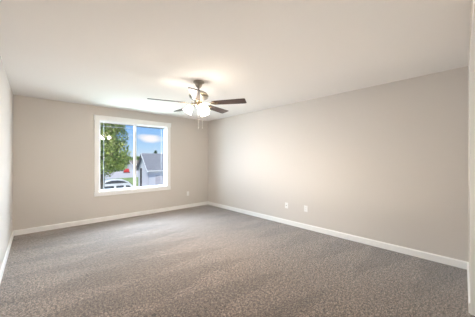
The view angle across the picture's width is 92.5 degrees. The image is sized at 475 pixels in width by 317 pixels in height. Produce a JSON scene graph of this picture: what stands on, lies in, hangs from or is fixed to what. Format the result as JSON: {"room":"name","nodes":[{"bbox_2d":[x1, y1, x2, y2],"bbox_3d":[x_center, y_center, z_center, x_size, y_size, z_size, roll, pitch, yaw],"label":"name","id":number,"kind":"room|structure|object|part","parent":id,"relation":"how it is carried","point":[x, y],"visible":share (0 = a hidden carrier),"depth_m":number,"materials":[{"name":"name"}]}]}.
{"room":"empty bedroom","nodes":[
{"label":"empty bedroom","id":0,"kind":"room"},
{"bbox_2d":[0,56,12,269],"bbox_3d":[-2.076,0.106,1.799,0.140,2.440,5.574,0,0,-42],"label":"wall","id":1,"kind":"structure","parent":0,"point":[6,94],"depth_m":2.95,"materials":[{"name":"grey paint"}]},
{"bbox_2d":[0,231,13,283],"bbox_3d":[-2.019,1.280,1.845,0.014,0.092,5.574,0,0,-42],"label":"baseboard","id":2,"kind":"structure","parent":1,"relation":"attached to","point":[12,234],"depth_m":2.92,"materials":[{"name":"white paint"}]},
{"bbox_2d":[13,95,207,230],"bbox_3d":[-2.446,0.121,5.333,4.600,2.440,0.140,0,0,-42],"label":"wall","id":3,"kind":"structure","parent":0,"point":[53,140],"depth_m":4.50,"materials":[{"name":"grey paint"}]},
{"bbox_2d":[14,201,207,235],"bbox_3d":[-2.367,1.295,5.296,4.055,0.092,0.014,0,0,-42],"label":"baseboard","id":4,"kind":"structure","parent":3,"relation":"attached to","point":[107,218],"depth_m":4.78,"materials":[{"name":"white paint"}]},
{"bbox_2d":[94,114,170,196],"bbox_3d":[-2.400,-0.057,5.353,1.724,1.710,0.170,0,0,-42],"label":"window","id":5,"kind":"structure","parent":3,"relation":"in","point":[98,119],"depth_m":5.28,"materials":[{"name":"white paint"}]},
{"bbox_3d":[-2.684,-0.051,5.131,0.763,1.478,0.030,0,0,-43],"label":"sliding sash","id":6,"kind":"part","parent":5,"relation":"part of","materials":[{"name":"clear glass"}]},
{"bbox_2d":[103,126,132,188],"bbox_3d":[-2.696,-0.051,5.120,0.695,1.442,0.008,0,0,-43],"label":"window pane","id":7,"kind":"object","parent":5,"relation":"attached to","point":[106,126],"depth_m":5.11,"materials":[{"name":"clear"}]},
{"bbox_3d":[-2.178,-0.048,5.643,0.763,1.478,0.030,0,0,-43],"label":"fixed sash","id":8,"kind":"part","parent":5,"relation":"part of","materials":[{"name":"clear glass"}]},
{"bbox_2d":[0,0,470,120],"bbox_3d":[-0.482,-1.208,3.195,4.600,0.200,5.955,0,0,-42],"label":"ceiling","id":9,"kind":"structure","parent":0,"point":[116,54],"depth_m":2.30,"materials":[{"name":"white paint"}]},
{"bbox_2d":[147,80,246,128],"bbox_3d":[-0.585,-0.762,3.313,1.347,0.692,1.292,0,0,-42],"label":"ceiling fan","id":10,"kind":"object","parent":9,"relation":"hanging from","point":[197,95],"visible":1,"depth_m":3.20,"materials":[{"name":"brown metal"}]},
{"bbox_3d":[-0.970,-0.790,3.102,0.485,0.008,0.140,0,12,-23],"label":"blade","id":11,"kind":"part","parent":10,"relation":"part of","materials":[{"name":"brown wood"}]},
{"bbox_3d":[-0.717,-0.699,3.257,0.135,0.143,0.132,0,0,-43],"label":"lamp shade","id":12,"kind":"part","parent":10,"relation":"part of","materials":[{"name":"white glass"}]},
{"bbox_3d":[-0.519,-0.792,2.831,0.140,0.008,0.485,12,-1,-5],"label":"blade","id":13,"kind":"part","parent":10,"relation":"part of","materials":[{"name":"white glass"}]},
{"bbox_3d":[-0.463,-0.700,3.154,0.136,0.143,0.138,0,0,-43],"label":"lamp shade","id":14,"kind":"part","parent":10,"relation":"part of","materials":[{"name":"white glass"}]},
{"bbox_3d":[-0.327,-0.788,3.660,0.140,0.008,0.485,-14,-7,30],"label":"blade","id":15,"kind":"part","parent":10,"relation":"part of","materials":[{"name":"brown wood"}]},
{"bbox_3d":[-0.122,-0.790,3.176,0.485,0.008,0.140,0,-12,13],"label":"blade","id":16,"kind":"part","parent":10,"relation":"part of","materials":[{"name":"brown wood"}]},
{"bbox_2d":[0,205,474,316],"bbox_3d":[-0.482,1.457,3.184,4.600,0.250,5.955,0,0,-42],"label":"floor","id":17,"kind":"structure","parent":0,"point":[204,260],"depth_m":2.63,"materials":[{"name":"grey carpet"}]},
{"bbox_2d":[208,66,468,261],"bbox_3d":[1.001,0.119,4.752,0.141,2.440,5.374,0,0,-42],"label":"wall","id":18,"kind":"structure","parent":0,"point":[388,162],"depth_m":3.57,"materials":[{"name":"grey paint"}]},
{"bbox_2d":[208,201,467,269],"bbox_3d":[0.944,1.292,4.695,0.015,0.092,5.374,0,0,-42],"label":"baseboard","id":19,"kind":"structure","parent":18,"relation":"attached to","point":[421,254],"depth_m":3.56,"materials":[{"name":"white paint"}]},
{"bbox_2d":[468,0,472,275],"bbox_3d":[1.347,0.103,1.195,0.140,2.440,4.168,0,0,45],"label":"wall","id":20,"kind":"structure","parent":0,"point":[471,0],"depth_m":2.34,"materials":[{"name":"grey paint"}]},
{"bbox_2d":[467,262,469,312],"bbox_3d":[2.370,1.282,2.332,0.014,0.092,1.078,0,0,45],"label":"baseboard","id":21,"kind":"structure","parent":20,"relation":"attached to","point":[468,276],"depth_m":2.23,"materials":[{"name":"white paint"}]},
{"bbox_2d":[469,0,474,315],"bbox_3d":[1.399,0.253,1.247,0.149,2.140,1.960,0,0,45],"label":"door","id":22,"kind":"structure","parent":20,"relation":"in","point":[472,45],"depth_m":1.93,"materials":[{"name":"white paint"}]},
{"label":"outside","id":23,"kind":"structure","parent":0,"visible":0},
{"bbox_2d":[105,165,137,186],"bbox_3d":[-47.526,5.285,111.051,200.000,0.400,212.000,0,0,-42],"label":"lawn","id":24,"kind":"structure","parent":23,"point":[130,180],"depth_m":52.29,"materials":[{"name":"green plant"}]},
{"bbox_2d":[100,123,130,189],"bbox_3d":[-11.701,-0.236,19.505,4.539,9.850,5.103,0,0,-31],"label":"shade tree","id":25,"kind":"object","parent":24,"relation":"on","point":[110,142],"visible":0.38,"depth_m":19.03,"materials":[{"name":"green plant"}]},
{"bbox_2d":[136,153,163,186],"bbox_3d":[-9.938,1.990,39.981,13.750,5.570,5.110,0,0,-42],"label":"house","id":26,"kind":"structure","parent":24,"relation":"on","point":[152,167],"depth_m":35.25,"materials":[{"name":"white"}]},
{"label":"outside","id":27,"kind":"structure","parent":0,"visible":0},
{"bbox_2d":[105,170,137,178],"bbox_3d":[-31.283,5.145,85.924,90.000,0.400,47.000,0,0,-42],"label":"parking lot","id":28,"kind":"structure","parent":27,"point":[117,174],"depth_m":64.93,"materials":[{"name":"concrete"}]},
{"bbox_2d":[127,160,137,170],"bbox_3d":[-40.384,2.882,95.548,9.750,4.270,7.610,0,0,-42],"label":"house","id":29,"kind":"structure","parent":28,"relation":"on","point":[130,166],"depth_m":92.19,"materials":[{"name":"white"}]},
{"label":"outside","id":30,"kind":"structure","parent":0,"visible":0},
{"bbox_3d":[7.703,4.992,50.780,200.000,0.400,12.500,0,0,-42],"label":"street","id":31,"kind":"object","parent":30,"visible":0},
{"bbox_2d":[105,178,132,188],"bbox_3d":[-14.419,3.549,27.192,5.100,2.280,1.970,0,0,-42],"label":"car","id":32,"kind":"object","parent":31,"relation":"on","point":[109,183],"visible":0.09,"depth_m":26.47,"materials":[{"name":"white paint"}]},
{"bbox_2d":[140,168,141,185],"bbox_3d":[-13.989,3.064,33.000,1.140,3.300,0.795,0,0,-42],"label":"post","id":33,"kind":"object","parent":31,"relation":"on","point":[140,168],"visible":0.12,"depth_m":32.91,"materials":[{"name":"black metal"}]}
]}

